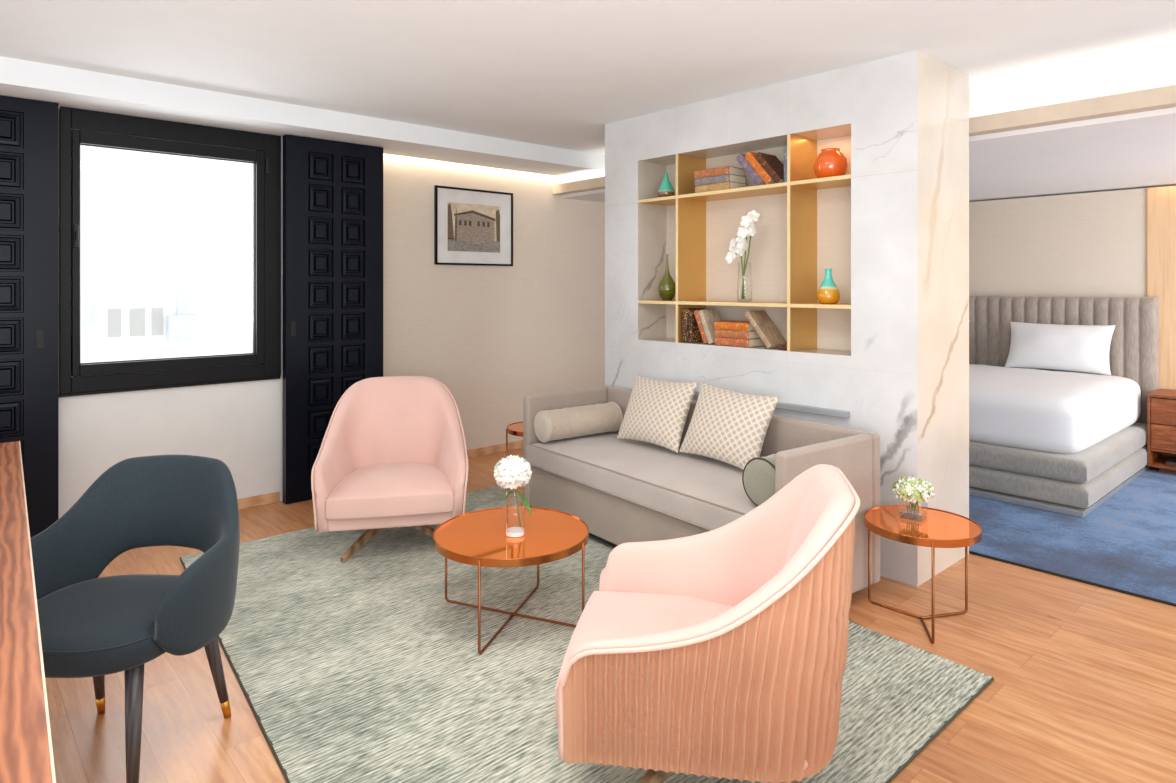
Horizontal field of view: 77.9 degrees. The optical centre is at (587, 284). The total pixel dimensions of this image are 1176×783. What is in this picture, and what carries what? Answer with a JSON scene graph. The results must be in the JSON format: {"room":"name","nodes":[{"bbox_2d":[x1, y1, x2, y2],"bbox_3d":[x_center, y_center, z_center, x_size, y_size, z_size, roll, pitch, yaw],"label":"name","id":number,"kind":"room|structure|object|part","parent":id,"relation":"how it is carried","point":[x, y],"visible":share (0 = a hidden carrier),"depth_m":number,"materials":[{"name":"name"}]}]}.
{"room":"hotel room","nodes":[
{"label":"hotel room","id":0,"kind":"room"},
{"bbox_2d":[59,107,282,517],"bbox_3d":[-3.542,0.160,3.808,5.050,2.580,0.400,0,0,-42],"label":"wall","id":1,"kind":"structure","parent":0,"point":[239,425],"depth_m":4.49,"materials":[{"name":"white paint"}]},
{"bbox_2d":[237,492,279,509],"bbox_3d":[-2.512,1.416,4.458,1.210,0.068,0.015,0,0,-42],"label":"baseboard","id":2,"kind":"structure","parent":1,"relation":"attached to","point":[243,503],"depth_m":4.77,"materials":[{"name":"brown wood"}]},
{"bbox_2d":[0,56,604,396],"bbox_3d":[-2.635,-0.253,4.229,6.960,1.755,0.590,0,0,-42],"label":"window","id":3,"kind":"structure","parent":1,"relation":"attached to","point":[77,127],"depth_m":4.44,"materials":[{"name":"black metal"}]},
{"bbox_2d":[0,95,58,537],"bbox_3d":[-3.169,0.227,3.766,0.687,2.439,0.063,0,0,-42],"label":"shutter","id":4,"kind":"object","parent":3,"relation":"attached to","point":[29,129],"visible":0.83,"depth_m":3.89,"materials":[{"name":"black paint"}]},
{"bbox_3d":[-2.954,0.290,3.921,0.032,0.100,0.004,0,0,-42],"label":"flush pull","id":5,"kind":"part","parent":4,"relation":"part of","materials":[{"name":"grey metal"}]},
{"bbox_3d":[-2.858,-0.275,4.063,0.023,0.130,0.052,0,0,-42],"label":"handle","id":6,"kind":"part","parent":3,"relation":"part of","materials":[{"name":"black metal"}]},
{"bbox_3d":[-2.508,0.617,4.454,1.210,0.017,0.028,0,0,-42],"label":"sill","id":7,"kind":"part","parent":3,"relation":"part of","materials":[{"name":"white paint"}]},
{"bbox_2d":[283,134,382,503],"bbox_3d":[-1.754,0.227,5.044,0.690,2.439,0.063,0,0,-42],"label":"shutter","id":8,"kind":"object","parent":3,"relation":"attached to","point":[333,190],"visible":0.88,"depth_m":4.97,"materials":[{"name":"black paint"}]},
{"bbox_3d":[-1.955,0.290,4.823,0.032,0.100,0.004,0,0,-42],"label":"flush pull","id":9,"kind":"part","parent":8,"relation":"part of","materials":[{"name":"grey metal"}]},
{"bbox_2d":[383,154,604,449],"bbox_3d":[0.398,0.160,7.503,5.750,2.580,0.200,0,0,-42],"label":"wall","id":10,"kind":"structure","parent":0,"point":[494,336],"depth_m":6.29,"materials":[{"name":"beige paint"}]},
{"bbox_2d":[434,185,512,265],"bbox_3d":[-0.949,-0.485,6.130,0.770,0.640,0.025,0,0,-42],"label":"framed picture","id":11,"kind":"object","parent":10,"relation":"attached to","point":[472,226],"visible":1,"depth_m":6.11,"materials":[{"name":"white paper"}]},
{"bbox_2d":[448,202,499,252],"bbox_3d":[-0.956,-0.480,6.122,0.520,0.400,0.002,0,0,-42],"label":"print","id":12,"kind":"object","parent":11,"relation":"attached to","point":[473,227],"depth_m":6.12},
{"bbox_2d":[467,440,522,457],"bbox_3d":[0.173,1.416,7.155,4.950,0.068,0.015,0,0,-42],"label":"baseboard","id":13,"kind":"structure","parent":10,"relation":"attached to","point":[498,448],"depth_m":6.26,"materials":[{"name":"brown wood"}]},
{"bbox_2d":[553,85,1175,194],"bbox_3d":[1.924,-0.882,4.299,0.100,0.085,6.600,0,0,-42],"label":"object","id":14,"kind":"structure","parent":10,"relation":"attached to","point":[1164,97],"depth_m":3.69,"materials":[{"name":"beige paint"}]},
{"bbox_2d":[0,0,1175,154],"bbox_3d":[0.737,-1.170,3.361,10.800,0.080,6.800,0,0,-42],"label":"ceiling","id":15,"kind":"structure","parent":0,"point":[552,73],"depth_m":3.39,"materials":[{"name":"white paint"}]},
{"bbox_2d":[45,448,1175,782],"bbox_3d":[0.737,1.480,3.361,10.800,0.060,6.800,0,0,-42],"label":"floor","id":16,"kind":"structure","parent":0,"point":[1082,689],"depth_m":2.61,"materials":[{"name":"brown wood"}]},
{"bbox_2d":[0,441,55,782],"bbox_3d":[-1.901,1.075,1.699,0.950,0.750,3.250,0,0,-39],"label":"desk","id":17,"kind":"object","parent":16,"relation":"on","point":[26,750],"visible":1,"depth_m":1.40,"materials":[{"name":"brown wood"}]},
{"bbox_2d":[30,455,239,782],"bbox_3d":[-1.441,1.020,2.235,0.658,0.864,0.610,0,0,3],"label":"armchair","id":18,"kind":"object","parent":16,"relation":"on","point":[95,627],"visible":0.88,"depth_m":2.29,"materials":[{"name":"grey fabric"}]},
{"bbox_3d":[-1.633,1.218,2.409,0.047,0.346,0.114,0,0,-25],"label":"leg","id":19,"kind":"part","parent":18,"relation":"part of","materials":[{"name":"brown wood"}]},
{"bbox_3d":[-1.444,1.002,2.184,0.521,0.107,0.507,0,0,3],"label":"seat","id":20,"kind":"part","parent":18,"relation":"part of","materials":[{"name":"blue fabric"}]},
{"bbox_3d":[-1.256,1.218,2.008,0.047,0.344,0.095,0,0,-24],"label":"leg","id":21,"kind":"part","parent":18,"relation":"part of","materials":[{"name":"brown wood"}]},
{"bbox_3d":[-1.438,0.834,2.285,0.658,0.490,0.510,0,0,3],"label":"wrap backrest","id":22,"kind":"part","parent":18,"relation":"part of","materials":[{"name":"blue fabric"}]},
{"bbox_3d":[-1.232,1.218,2.388,0.047,0.346,0.114,0,0,31],"label":"leg","id":23,"kind":"part","parent":18,"relation":"part of","materials":[{"name":"brown wood"}]},
{"bbox_2d":[506,421,522,457],"bbox_3d":[-0.359,1.237,5.271,0.471,0.426,0.464,0,0,-12],"label":"side table","id":24,"kind":"object","parent":16,"relation":"on","point":[516,429],"visible":0.24,"depth_m":5.21,"materials":[{"name":"orange metal"}]},
{"bbox_3d":[-0.472,1.241,5.244,0.239,0.417,0.011,0,0,-13],"label":"leg","id":25,"kind":"part","parent":24,"relation":"part of","materials":[{"name":"orange metal"}]},
{"bbox_2d":[507,422,522,431],"bbox_3d":[-0.356,1.032,5.271,0.454,0.009,0.454,0,0,-12],"label":"tabletop","id":26,"kind":"object","parent":24,"relation":"on","point":[518,426],"depth_m":5.24,"materials":[{"name":"orange metal"}]},
{"bbox_2d":[180,485,993,782],"bbox_3d":[-0.403,1.444,3.197,2.382,0.013,3.326,0,0,-42],"label":"area rug","id":27,"kind":"object","parent":16,"relation":"on","point":[358,669],"visible":0.45,"depth_m":2.71,"materials":[{"name":"grey carpet"}]},
{"bbox_2d":[311,376,467,561],"bbox_3d":[-1.094,0.999,4.115,0.794,0.874,0.823,0,0,-12],"label":"swivel armchair","id":28,"kind":"object","parent":27,"relation":"on","point":[393,453],"visible":0.98,"depth_m":4.08,"materials":[{"name":"pink fabric"}]},
{"bbox_3d":[-1.190,1.350,3.939,0.058,0.172,0.385,0,0,26],"label":"leg","id":29,"kind":"part","parent":28,"relation":"part of","materials":[{"name":"brown wood"}]},
{"bbox_2d":[326,463,452,519],"bbox_3d":[-1.077,1.117,4.036,0.630,0.190,0.662,0,0,-12],"label":"seat cushion","id":30,"kind":"object","parent":28,"relation":"on","point":[355,491],"depth_m":3.78,"materials":[{"name":"pink fabric"}]},
{"bbox_3d":[-1.030,1.210,3.818,0.670,0.090,0.138,0,0,-12],"label":"rail","id":31,"kind":"part","parent":28,"relation":"part of","materials":[{"name":"pink fabric"}]},
{"bbox_3d":[-0.906,1.350,4.037,0.385,0.172,0.058,0,0,26],"label":"leg","id":32,"kind":"part","parent":28,"relation":"part of","materials":[{"name":"brown wood"}]},
{"bbox_2d":[433,507,588,653],"bbox_3d":[-0.329,1.248,3.142,0.666,0.379,0.666,0,0,-42],"label":"coffee table","id":33,"kind":"object","parent":27,"relation":"on","point":[479,538],"visible":0.95,"depth_m":3.06,"materials":[{"name":"orange metal"}]},
{"bbox_3d":[-0.329,1.253,3.142,0.012,0.370,0.683,0,0,16],"label":"leg frame","id":34,"kind":"part","parent":33,"relation":"part of","materials":[{"name":"orange metal"}]},
{"bbox_2d":[434,508,587,558],"bbox_3d":[-0.329,1.067,3.142,0.656,0.009,0.656,0,0,-42],"label":"tabletop","id":35,"kind":"object","parent":33,"relation":"on","point":[549,533],"depth_m":3.09,"materials":[{"name":"orange metal"}]},
{"bbox_2d":[494,455,531,536],"bbox_3d":[-0.320,0.894,3.102,0.169,0.336,0.165,0,0,-42],"label":"hydrangea vase","id":36,"kind":"object","parent":33,"relation":"on","point":[514,471],"visible":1,"depth_m":3.06,"materials":[{"name":"clear glass"}]},
{"bbox_3d":[-0.309,1.052,3.095,0.077,0.019,0.077,0,0,-42],"label":"glass","id":37,"kind":"part","parent":36,"relation":"part of","materials":[{"name":"clear glass"}]},
{"bbox_3d":[-0.302,0.937,3.102,0.035,0.191,0.007,0,0,3],"label":"stem","id":38,"kind":"part","parent":36,"relation":"part of","materials":[{"name":"green plant"}]},
{"bbox_3d":[-0.329,1.247,3.142,0.683,0.358,0.011,0,0,23],"label":"leg frame","id":39,"kind":"part","parent":33,"relation":"part of","materials":[{"name":"orange metal"}]},
{"bbox_2d":[555,464,859,782],"bbox_3d":[0.359,0.999,2.198,0.823,0.874,0.794,0,0,10],"label":"swivel armchair","id":40,"kind":"object","parent":27,"relation":"on","point":[721,652],"visible":1,"depth_m":1.87,"materials":[{"name":"pink fabric"}]},
{"bbox_2d":[555,591,733,722],"bbox_3d":[0.280,1.117,2.212,0.662,0.190,0.630,0,0,10],"label":"seat cushion","id":41,"kind":"object","parent":40,"relation":"on","point":[606,614],"depth_m":2.30,"materials":[{"name":"pink fabric"}]},
{"bbox_3d":[0.217,1.350,2.053,0.385,0.172,0.058,0,0,-42],"label":"leg","id":42,"kind":"part","parent":40,"relation":"part of","materials":[{"name":"brown wood"}]},
{"bbox_2d":[523,386,879,592],"bbox_3d":[0.474,1.073,4.005,0.726,0.755,2.040,0,0,-37],"label":"sofa","id":43,"kind":"object","parent":16,"relation":"on","point":[624,490],"visible":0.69,"depth_m":3.78,"materials":[{"name":"beige fabric"}]},
{"bbox_3d":[-0.141,1.045,4.778,0.645,0.700,0.065,0,0,-37],"label":"arm","id":44,"kind":"part","parent":43,"relation":"part of","materials":[{"name":"beige fabric"}]},
{"bbox_3d":[0.473,1.402,4.004,0.630,0.016,1.940,0,0,-37],"label":"plinth rail","id":45,"kind":"part","parent":43,"relation":"part of","materials":[{"name":"black rubber"}]},
{"bbox_2d":[534,402,622,441],"bbox_3d":[-0.056,0.875,4.670,0.584,0.197,0.197,0,0,-37],"label":"bolster cushion","id":46,"kind":"object","parent":43,"relation":"on","point":[555,424],"visible":1,"depth_m":4.57,"materials":[{"name":"beige fabric"}]},
{"bbox_3d":[0.463,1.260,3.996,0.625,0.270,1.910,0,0,-37],"label":"seat","id":47,"kind":"part","parent":43,"relation":"part of","materials":[{"name":"beige fabric"}]},
{"bbox_2d":[526,432,757,529],"bbox_3d":[0.449,1.046,3.986,0.660,0.166,1.902,0,0,-37],"label":"seat cushion","id":48,"kind":"object","parent":43,"relation":"on","point":[697,492],"depth_m":3.84,"materials":[{"name":"beige fabric"}]},
{"bbox_2d":[617,375,697,452],"bbox_3d":[0.407,0.758,4.356,0.219,0.392,0.550,0,0,-36],"label":"throw pillow","id":49,"kind":"object","parent":43,"relation":"on","point":[657,411],"visible":1,"depth_m":4.25,"materials":[{"name":"fabric"}]},
{"bbox_2d":[679,382,779,469],"bbox_3d":[0.750,0.758,3.919,0.220,0.401,0.568,0,0,-35],"label":"throw pillow","id":50,"kind":"object","parent":43,"relation":"on","point":[730,427],"visible":0.89,"depth_m":3.83,"materials":[{"name":"fabric"}]},
{"bbox_2d":[742,454,775,505],"bbox_3d":[0.981,0.862,3.332,0.584,0.221,0.221,0,0,-37],"label":"bolster cushion","id":51,"kind":"object","parent":43,"relation":"on","point":[758,476],"visible":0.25,"depth_m":3.17,"materials":[{"name":"grey fabric"}]},
{"bbox_3d":[1.050,1.045,3.203,0.645,0.700,0.065,0,0,-37],"label":"arm","id":52,"kind":"part","parent":43,"relation":"part of","materials":[{"name":"beige fabric"}]},
{"bbox_2d":[864,505,981,643],"bbox_3d":[1.442,1.237,3.154,0.464,0.426,0.471,0,0,-42],"label":"side table","id":53,"kind":"object","parent":16,"relation":"on","point":[929,527],"visible":0.96,"depth_m":3.11,"materials":[{"name":"orange metal"}]},
{"bbox_3d":[1.363,1.241,3.239,0.011,0.417,0.239,0,0,-43],"label":"leg","id":54,"kind":"part","parent":53,"relation":"part of","materials":[{"name":"orange metal"}]},
{"bbox_2d":[893,475,934,512],"bbox_3d":[1.444,0.938,3.227,0.176,0.179,0.175,0,0,40],"label":"posy","id":55,"kind":"object","parent":53,"relation":"on","point":[912,489],"visible":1,"depth_m":3.18,"materials":[{"name":"white plant"}]},
{"bbox_3d":[1.441,0.960,3.227,0.062,0.088,0.064,0,0,40],"label":"stem","id":56,"kind":"part","parent":55,"relation":"part of","materials":[{"name":"green plant"}]},
{"bbox_2d":[865,506,980,539],"bbox_3d":[1.445,1.032,3.152,0.454,0.009,0.454,0,0,-42],"label":"tabletop","id":57,"kind":"object","parent":53,"relation":"on","point":[889,522],"depth_m":3.12,"materials":[{"name":"orange glass"}]},
{"bbox_3d":[1.416,1.241,3.036,0.012,0.417,0.239,0,0,14],"label":"leg","id":58,"kind":"part","parent":53,"relation":"part of","materials":[{"name":"orange metal"}]},
{"bbox_3d":[1.560,1.241,3.181,0.239,0.417,0.011,0,0,-14],"label":"leg","id":59,"kind":"part","parent":53,"relation":"part of","materials":[{"name":"orange metal"}]},
{"bbox_2d":[969,469,1175,606],"bbox_3d":[3.086,1.444,4.945,2.890,0.012,4.400,0,0,-42],"label":"area rug","id":60,"kind":"object","parent":16,"relation":"on","point":[1126,544],"visible":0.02,"depth_m":4.13,"materials":[{"name":"blue carpet"}]},
{"bbox_2d":[969,295,1158,517],"bbox_3d":[3.185,0.769,5.920,2.105,1.342,1.985,0,0,-42],"label":"bed","id":61,"kind":"object","parent":60,"relation":"on","point":[1066,442],"visible":0.54,"depth_m":5.08,"materials":[{"name":"grey fabric"}]},
{"bbox_2d":[969,364,1140,453],"bbox_3d":[3.240,0.920,5.842,1.860,0.426,1.675,0,0,-42],"label":"duvet","id":62,"kind":"object","parent":61,"relation":"on","point":[1024,410],"depth_m":5.00,"materials":[{"name":"white fabric"}]},
{"bbox_2d":[1005,322,1115,374],"bbox_3d":[3.980,0.525,6.157,0.272,0.395,0.789,0,0,-37],"label":"bed pillow","id":63,"kind":"object","parent":61,"relation":"on","point":[1080,348],"visible":1,"depth_m":6.06,"materials":[{"name":"white fabric"}]},
{"bbox_3d":[3.913,0.724,6.582,0.137,1.252,1.980,0,0,-42],"label":"headboard","id":64,"kind":"part","parent":61,"relation":"part of","materials":[{"name":"beige fabric"}]},
{"bbox_2d":[1147,389,1175,473],"bbox_3d":[4.624,1.144,5.554,0.450,0.612,0.482,0,0,-42],"label":"nightstand","id":65,"kind":"object","parent":16,"relation":"on","point":[1161,403],"visible":1,"depth_m":5.54,"materials":[{"name":"brown wood"}]},
{"bbox_3d":[4.611,1.157,5.542,0.406,0.186,0.440,0,0,-42],"label":"drawer","id":66,"kind":"part","parent":65,"relation":"part of","materials":[{"name":"brown wood"}]},
{"bbox_3d":[4.611,0.961,5.542,0.406,0.194,0.440,0,0,-42],"label":"drawer","id":67,"kind":"part","parent":65,"relation":"part of","materials":[{"name":"brown wood"}]},
{"bbox_2d":[1166,457,1175,465],"bbox_3d":[4.591,1.358,5.509,0.240,0.026,0.300,0,0,-42],"label":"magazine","id":68,"kind":"object","parent":65,"relation":"in","point":[1172,461],"visible":1,"depth_m":5.54,"materials":[{"name":"black paper"}]},
{"bbox_2d":[605,50,968,586],"bbox_3d":[1.087,0.160,4.515,0.634,2.580,2.183,0,0,-42],"label":"wall","id":69,"kind":"structure","parent":0,"point":[894,241],"depth_m":3.83,"materials":[{"name":"stone"}]},
{"bbox_2d":[681,308,703,342],"bbox_3d":[0.668,0.258,4.662,0.168,0.215,0.050,0,0,-42],"label":"book","id":70,"kind":"object","parent":69,"relation":"on","point":[684,315],"visible":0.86,"depth_m":4.60,"materials":[{"name":"paper"}]},
{"bbox_2d":[688,310,702,342],"bbox_3d":[0.700,0.263,4.628,0.165,0.205,0.034,0,0,-42],"label":"book","id":71,"kind":"object","parent":69,"relation":"on","point":[694,335],"visible":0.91,"depth_m":4.58,"materials":[{"name":"paper"}]},
{"bbox_2d":[693,309,711,343],"bbox_3d":[0.754,0.260,4.569,0.164,0.210,0.112,0,0,-42],"label":"book","id":72,"kind":"object","parent":69,"relation":"on","point":[699,323],"visible":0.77,"depth_m":4.51,"materials":[{"name":"orange paper"}]},
{"bbox_2d":[698,309,720,343],"bbox_3d":[0.776,0.259,4.536,0.155,0.211,0.115,0,0,-42],"label":"book","id":73,"kind":"object","parent":69,"relation":"on","point":[708,317],"visible":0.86,"depth_m":4.50,"materials":[{"name":"paper"}]},
{"bbox_2d":[715,337,764,346],"bbox_3d":[0.925,0.342,4.400,0.198,0.047,0.245,0,0,-42],"label":"book","id":74,"kind":"object","parent":69,"relation":"on","point":[718,340],"visible":0.87,"depth_m":4.32,"materials":[{"name":"orange paper"}]},
{"bbox_2d":[714,329,759,338],"bbox_3d":[0.923,0.294,4.402,0.198,0.047,0.245,0,0,-42],"label":"book","id":75,"kind":"object","parent":74,"relation":"on","point":[718,333],"visible":0.84,"depth_m":4.32,"materials":[{"name":"orange paper"}]},
{"bbox_2d":[714,321,754,330],"bbox_3d":[0.922,0.246,4.403,0.198,0.047,0.245,0,0,-42],"label":"book","id":76,"kind":"object","parent":75,"relation":"on","point":[722,325],"visible":0.88,"depth_m":4.33,"materials":[{"name":"orange paper"}]},
{"bbox_2d":[638,134,850,350],"bbox_3d":[0.950,-0.234,4.404,0.283,1.197,1.519,0,0,-42],"label":"shelving","id":77,"kind":"object","parent":69,"relation":"in","point":[802,184],"visible":0.91,"depth_m":4.18,"materials":[{"name":"beige wood"}]},
{"bbox_2d":[658,172,674,196],"bbox_3d":[0.516,-0.656,4.799,0.114,0.172,0.114,0,0,-42],"label":"vase","id":78,"kind":"object","parent":77,"relation":"on","point":[665,189],"visible":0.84,"depth_m":4.76,"materials":[{"name":"teal ceramic"}]},
{"bbox_2d":[658,254,675,300],"bbox_3d":[0.522,-0.050,4.792,0.124,0.305,0.124,0,0,-42],"label":"bottle vase","id":79,"kind":"object","parent":77,"relation":"on","point":[666,287],"visible":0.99,"depth_m":4.75,"materials":[{"name":"green glass"}]},
{"bbox_2d":[695,182,746,192],"bbox_3d":[0.821,-0.595,4.500,0.178,0.048,0.270,0,0,-41],"label":"book","id":80,"kind":"object","parent":77,"relation":"on","point":[725,185],"visible":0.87,"depth_m":4.42,"materials":[{"name":"beige paper"}]},
{"bbox_2d":[694,174,744,185],"bbox_3d":[0.818,-0.642,4.503,0.177,0.046,0.266,0,0,-42],"label":"book","id":81,"kind":"object","parent":80,"relation":"on","point":[728,177],"visible":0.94,"depth_m":4.43,"materials":[{"name":"grey paper"}]},
{"bbox_2d":[694,166,743,178],"bbox_3d":[0.815,-0.690,4.507,0.178,0.048,0.262,0,0,-44],"label":"book","id":82,"kind":"object","parent":81,"relation":"on","point":[728,169],"visible":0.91,"depth_m":4.43,"materials":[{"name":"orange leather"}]},
{"bbox_2d":[726,210,759,300],"bbox_3d":[0.934,-0.169,4.339,0.128,0.544,0.219,0,0,-42],"label":"flower","id":83,"kind":"object","parent":77,"relation":"on","point":[738,246],"visible":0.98,"depth_m":4.32,"materials":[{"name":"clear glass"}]},
{"bbox_3d":[0.945,-0.142,4.338,0.028,0.451,0.108,0,0,-42],"label":"stem","id":84,"kind":"part","parent":83,"relation":"part of","materials":[{"name":"green plant"}]},
{"bbox_3d":[0.952,-0.560,4.405,0.279,0.020,1.519,0,0,-42],"label":"shelf","id":85,"kind":"part","parent":77,"relation":"part of","materials":[{"name":"beige wood"}]},
{"bbox_3d":[0.952,0.113,4.405,0.279,0.020,1.519,0,0,-42],"label":"shelf","id":86,"kind":"part","parent":77,"relation":"part of","materials":[{"name":"beige wood"}]},
{"bbox_2d":[736,153,765,185],"bbox_3d":[0.996,-0.675,4.299,0.167,0.208,0.189,0,0,-42],"label":"book","id":87,"kind":"object","parent":77,"relation":"on","point":[743,162],"visible":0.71,"depth_m":4.24,"materials":[{"name":"paper"}]},
{"bbox_2d":[744,152,774,184],"bbox_3d":[1.042,-0.675,4.255,0.178,0.209,0.190,0,0,-42],"label":"book","id":88,"kind":"object","parent":77,"relation":"on","point":[750,156],"visible":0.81,"depth_m":4.20,"materials":[{"name":"orange paper"}]},
{"bbox_2d":[744,310,786,348],"bbox_3d":[1.041,0.258,4.258,0.175,0.213,0.187,0,0,-42],"label":"book","id":89,"kind":"object","parent":77,"relation":"on","point":[761,322],"visible":0.9,"depth_m":4.23,"materials":[{"name":"brown paper"}]},
{"bbox_2d":[755,152,783,182],"bbox_3d":[1.086,-0.669,4.208,0.176,0.196,0.178,0,0,-42],"label":"book","id":90,"kind":"object","parent":77,"relation":"on","point":[773,166],"visible":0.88,"depth_m":4.17,"materials":[{"name":"brown paper"}]},
{"bbox_2d":[783,146,786,181],"bbox_3d":[1.164,-0.671,4.105,0.174,0.200,0.030,0,0,-42],"label":"book","id":91,"kind":"object","parent":77,"relation":"on","point":[785,148],"visible":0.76,"depth_m":4.05,"materials":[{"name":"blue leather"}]},
{"bbox_2d":[817,268,839,303],"bbox_3d":[1.300,0.007,3.931,0.120,0.192,0.120,0,0,-42],"label":"vase","id":92,"kind":"object","parent":77,"relation":"on","point":[828,292],"visible":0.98,"depth_m":3.89,"materials":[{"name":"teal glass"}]},
{"bbox_2d":[813,148,847,177],"bbox_3d":[1.323,-0.654,3.965,0.180,0.168,0.180,0,0,-42],"label":"ginger jar","id":93,"kind":"object","parent":77,"relation":"on","point":[830,162],"visible":0.86,"depth_m":3.90,"materials":[{"name":"orange ceramic"}]},
{"bbox_2d":[694,390,849,417],"bbox_3d":[0.991,0.667,4.113,0.046,0.030,1.025,0,0,-42],"label":"ledge","id":94,"kind":"object","parent":69,"relation":"attached to","point":[781,405],"visible":0.61,"depth_m":3.87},
{"bbox_2d":[778,345,786,349],"bbox_3d":[1.168,0.355,4.150,0.173,0.020,0.085,0,0,-42],"label":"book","id":95,"kind":"object","parent":69,"relation":"on","point":[782,347],"visible":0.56,"depth_m":4.11,"materials":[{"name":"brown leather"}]},
{"bbox_2d":[561,46,1175,201],"bbox_3d":[3.163,-0.971,5.419,3.240,0.318,6.600,0,0,-42],"label":"ceiling","id":96,"kind":"structure","parent":0,"point":[1133,150],"depth_m":4.14,"materials":[{"name":"white paint"}]},
{"bbox_2d":[969,188,1146,296],"bbox_3d":[4.291,0.328,6.438,0.200,2.245,6.600,0,0,-42],"label":"wall","id":97,"kind":"structure","parent":0,"point":[1094,243],"depth_m":6.41,"materials":[{"name":"beige paint"}]},
{"bbox_2d":[1147,188,1147,296],"bbox_3d":[4.582,0.302,5.956,0.014,2.195,0.006,0,0,-42],"label":"trim","id":98,"kind":"structure","parent":97,"relation":"attached to","point":[1147,188],"depth_m":5.95,"materials":[{"name":"beige wood"}]},
{"bbox_2d":[1148,186,1175,389],"bbox_3d":[5.505,0.302,4.936,0.012,2.195,2.744,0,0,-42],"label":"wall panel","id":99,"kind":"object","parent":97,"relation":"attached to","point":[1161,200],"depth_m":5.87,"materials":[{"name":"brown wood"}]},
{"label":"outside","id":100,"kind":"structure","parent":0,"visible":0},
{"bbox_2d":[80,285,205,362],"bbox_3d":[-8.132,1.725,12.431,2.600,3.450,1.650,0,0,-42],"label":"building","id":101,"kind":"structure","parent":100,"point":[112,328],"depth_m":12.14,"materials":[{"name":"white"}]}
]}

